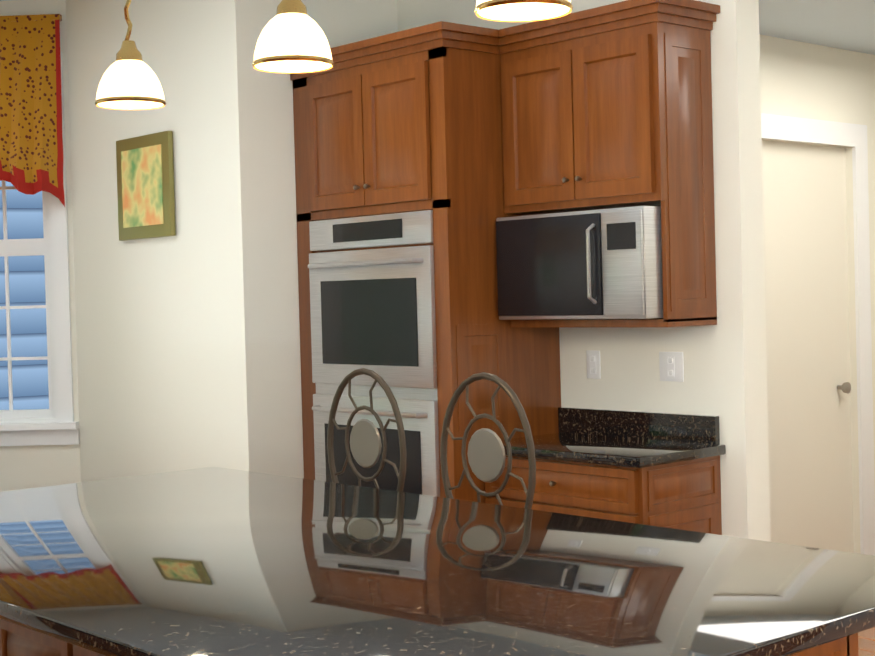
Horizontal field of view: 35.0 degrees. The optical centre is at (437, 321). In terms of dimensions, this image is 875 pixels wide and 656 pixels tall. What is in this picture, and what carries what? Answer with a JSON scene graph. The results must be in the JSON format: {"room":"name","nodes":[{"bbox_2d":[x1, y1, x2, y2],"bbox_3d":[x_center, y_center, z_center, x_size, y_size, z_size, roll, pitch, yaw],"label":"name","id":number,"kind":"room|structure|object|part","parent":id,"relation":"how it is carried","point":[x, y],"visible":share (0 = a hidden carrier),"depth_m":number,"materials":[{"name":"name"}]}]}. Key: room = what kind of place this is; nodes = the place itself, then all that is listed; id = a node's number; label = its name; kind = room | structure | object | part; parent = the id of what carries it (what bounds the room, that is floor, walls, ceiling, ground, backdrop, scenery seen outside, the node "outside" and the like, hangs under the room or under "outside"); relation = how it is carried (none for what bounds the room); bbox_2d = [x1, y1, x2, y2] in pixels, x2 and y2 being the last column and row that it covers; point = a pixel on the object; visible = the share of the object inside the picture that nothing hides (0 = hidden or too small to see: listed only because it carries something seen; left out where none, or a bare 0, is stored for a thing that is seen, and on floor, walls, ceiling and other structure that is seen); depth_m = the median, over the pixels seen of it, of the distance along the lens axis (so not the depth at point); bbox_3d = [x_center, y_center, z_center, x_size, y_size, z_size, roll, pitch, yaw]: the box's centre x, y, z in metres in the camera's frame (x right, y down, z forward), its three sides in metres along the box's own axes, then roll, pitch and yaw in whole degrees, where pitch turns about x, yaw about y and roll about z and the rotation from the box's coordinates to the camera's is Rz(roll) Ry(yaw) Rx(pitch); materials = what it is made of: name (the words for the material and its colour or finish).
{"room":"kitchen","nodes":[
{"label":"kitchen","id":0,"kind":"room"},
{"bbox_2d":[0,0,80,491],"bbox_3d":[-2.322,-0.122,7.487,0.792,3.170,0.140,-1,1,3],"label":"wall","id":1,"kind":"structure","parent":0,"point":[28,467],"depth_m":7.42,"materials":[{"name":"white paint"}]},
{"bbox_2d":[0,52,79,445],"bbox_3d":[-2.320,0.021,7.460,0.792,2.885,0.200,-1,1,3],"label":"window","id":2,"kind":"structure","parent":1,"relation":"in","point":[54,424],"depth_m":7.40,"materials":[{"name":"white"}]},
{"bbox_2d":[66,0,231,481],"bbox_3d":[-1.407,-0.135,6.892,0.177,3.170,1.450,-3,2,-42],"label":"wall","id":3,"kind":"structure","parent":0,"point":[152,355],"depth_m":6.78,"materials":[{"name":"white paint"}]},
{"bbox_3d":[-1.431,-0.657,6.785,0.034,0.500,0.500,-3,2,-42],"label":"picture frame","id":4,"kind":"part","parent":3,"relation":"part of","materials":[{"name":"multicoloured paper"}]},
{"bbox_2d":[218,0,397,478],"bbox_3d":[-0.505,-0.154,6.634,1.100,3.170,0.140,-3,2,-42],"label":"wall","id":5,"kind":"structure","parent":0,"point":[260,228],"depth_m":6.30,"materials":[{"name":"white paint"}]},
{"bbox_2d":[0,0,874,54],"bbox_3d":[1.093,-1.576,3.478,8.750,0.490,11.600,-3,2,-42],"label":"ceiling","id":6,"kind":"structure","parent":0,"point":[846,24],"depth_m":6.54,"materials":[{"name":"white paint"}]},
{"bbox_2d":[95,0,165,109],"bbox_3d":[-0.841,-1.128,3.727,0.188,1.092,0.188,-3,2,-42],"label":"pendant light","id":7,"kind":"object","parent":6,"relation":"hanging from","point":[129,80],"visible":1,"depth_m":3.69,"materials":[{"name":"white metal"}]},
{"bbox_2d":[252,0,333,73],"bbox_3d":[-0.346,-1.130,3.177,0.188,1.092,0.188,-3,2,-42],"label":"pendant light","id":8,"kind":"object","parent":6,"relation":"hanging from","point":[292,38],"visible":1,"depth_m":3.13,"materials":[{"name":"white glass"}]},
{"bbox_2d":[474,0,572,21],"bbox_3d":[0.149,-1.133,2.627,0.188,1.092,0.188,-3,2,-42],"label":"pendant light","id":9,"kind":"object","parent":6,"relation":"hanging from","point":[515,10],"visible":1,"depth_m":2.70,"materials":[{"name":"white glass"}]},
{"bbox_2d":[397,0,770,541],"bbox_3d":[2.854,-0.185,3.610,0.150,3.170,8.850,-3,2,-42],"label":"wall","id":10,"kind":"structure","parent":0,"point":[725,368],"depth_m":5.44,"materials":[{"name":"white paint"}]},
{"bbox_2d":[484,204,603,323],"bbox_3d":[0.566,-0.226,5.685,0.433,0.425,0.585,-3,2,-42],"label":"upper cabinet","id":11,"kind":"object","parent":10,"relation":"attached to","point":[542,265],"depth_m":5.59,"materials":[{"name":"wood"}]},
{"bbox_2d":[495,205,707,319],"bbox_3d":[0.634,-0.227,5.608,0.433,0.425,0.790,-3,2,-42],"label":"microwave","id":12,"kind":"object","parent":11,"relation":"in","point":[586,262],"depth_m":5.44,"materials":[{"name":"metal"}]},
{"bbox_2d":[586,350,600,378],"bbox_3d":[0.666,0.184,5.937,0.012,0.120,0.075,-3,2,-42],"label":"electrical outlet","id":13,"kind":"object","parent":10,"relation":"attached to","point":[593,364],"visible":1,"depth_m":5.93,"materials":[{"name":"white plastic"}]},
{"bbox_2d":[496,8,715,211],"bbox_3d":[0.667,-0.811,5.633,0.346,0.700,0.840,-3,2,-42],"label":"upper cabinet","id":14,"kind":"object","parent":10,"relation":"attached to","point":[504,204],"depth_m":5.40,"materials":[{"name":"brown wood"}]},
{"bbox_2d":[560,408,719,443],"bbox_3d":[0.818,0.428,5.764,0.027,0.110,0.840,-3,2,-42],"label":"backsplash","id":15,"kind":"structure","parent":10,"relation":"attached to","point":[699,429],"depth_m":5.72,"materials":[{"name":"black stone"}]},
{"bbox_2d":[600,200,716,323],"bbox_3d":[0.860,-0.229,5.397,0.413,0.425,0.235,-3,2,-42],"label":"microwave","id":16,"kind":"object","parent":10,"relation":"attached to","point":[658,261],"depth_m":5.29,"materials":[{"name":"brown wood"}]},
{"bbox_2d":[659,352,683,381],"bbox_3d":[0.947,0.182,5.625,0.012,0.120,0.120,-3,2,-42],"label":"electrical outlet","id":17,"kind":"object","parent":10,"relation":"attached to","point":[671,365],"visible":1,"depth_m":5.62,"materials":[{"name":"white plastic"}]},
{"bbox_2d":[759,34,874,553],"bbox_3d":[1.805,-0.090,7.098,2.950,2.900,0.140,-3,2,-42],"label":"wall","id":18,"kind":"structure","parent":0,"point":[799,79],"depth_m":7.31,"materials":[{"name":"white paint"}]},
{"bbox_2d":[761,113,874,555],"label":"door","id":19,"kind":"structure","parent":18,"relation":"attached to","point":[807,338],"depth_m":7.19,"materials":[{"name":"white wood"}]},
{"bbox_2d":[858,627,874,655],"bbox_3d":[1.175,1.498,3.538,8.750,0.100,11.600,-3,2,-42],"label":"floor","id":20,"kind":"structure","parent":0,"point":[866,642],"depth_m":5.98,"materials":[{"name":"brown wood"}]},
{"bbox_2d":[327,368,406,491],"bbox_3d":[-0.386,0.817,4.665,0.423,1.302,0.422,-3,2,-42],"label":"stool","id":21,"kind":"object","parent":20,"relation":"on","point":[365,443],"visible":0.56,"depth_m":4.78,"materials":[{"name":"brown metal"}]},
{"bbox_2d":[288,36,567,501],"bbox_3d":[-0.058,0.137,6.242,0.671,2.580,1.031,-3,2,-42],"label":"tall cabinet","id":22,"kind":"object","parent":20,"relation":"on","point":[397,146],"depth_m":5.86,"materials":[{"name":"brown wood"}]},
{"bbox_2d":[0,622,858,655],"bbox_3d":[-0.417,1.046,3.520,1.490,0.890,2.920,-3,2,-42],"label":"kitchen island","id":23,"kind":"object","parent":20,"relation":"on","point":[13,642],"depth_m":2.90,"materials":[{"name":"brown wood"}]},
{"bbox_2d":[0,466,874,655],"bbox_3d":[-0.417,0.580,3.535,1.580,0.040,3.000,-3,2,-42],"label":"island countertop","id":24,"kind":"structure","parent":23,"relation":"on","point":[206,561],"depth_m":3.02,"materials":[{"name":"stone"}]},
{"bbox_2d":[440,372,535,508],"bbox_3d":[0.015,0.815,4.219,0.423,1.302,0.422,-3,2,-42],"label":"stool","id":25,"kind":"object","parent":20,"relation":"on","point":[486,455],"visible":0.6,"depth_m":4.33,"materials":[{"name":"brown metal"}]},
{"bbox_2d":[480,456,721,534],"bbox_3d":[0.660,0.976,5.615,0.497,0.890,0.846,-3,2,-42],"label":"base cabinet","id":26,"kind":"object","parent":20,"relation":"on","point":[675,496],"depth_m":5.34,"materials":[{"name":"brown wood"}]},
{"bbox_2d":[501,432,725,467],"bbox_3d":[0.645,0.511,5.588,0.526,0.040,0.870,-3,2,-42],"label":"countertop","id":27,"kind":"structure","parent":26,"relation":"on","point":[570,447],"depth_m":5.40,"materials":[{"name":"black stone"}]},
{"bbox_3d":[-3.515,-0.077,6.818,2.010,3.170,0.140,-3,2,-42],"label":"wall","id":28,"kind":"structure","parent":0,"visible":0},
{"bbox_2d":[0,14,64,206],"bbox_3d":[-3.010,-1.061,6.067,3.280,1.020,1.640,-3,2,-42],"label":"valance","id":29,"kind":"object","parent":28,"relation":"attached to","point":[31,150],"visible":0.98,"depth_m":7.29,"materials":[{"name":"fabric"}]},
{"label":"outside","id":30,"kind":"structure","parent":0,"visible":0},
{"bbox_2d":[0,180,48,409],"bbox_3d":[-3.301,-1.464,5.039,30.000,12.000,18.000,-3,2,-42],"label":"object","id":31,"kind":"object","parent":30,"point":[28,326],"depth_m":9.94,"materials":[{"name":"blue"}]}
]}

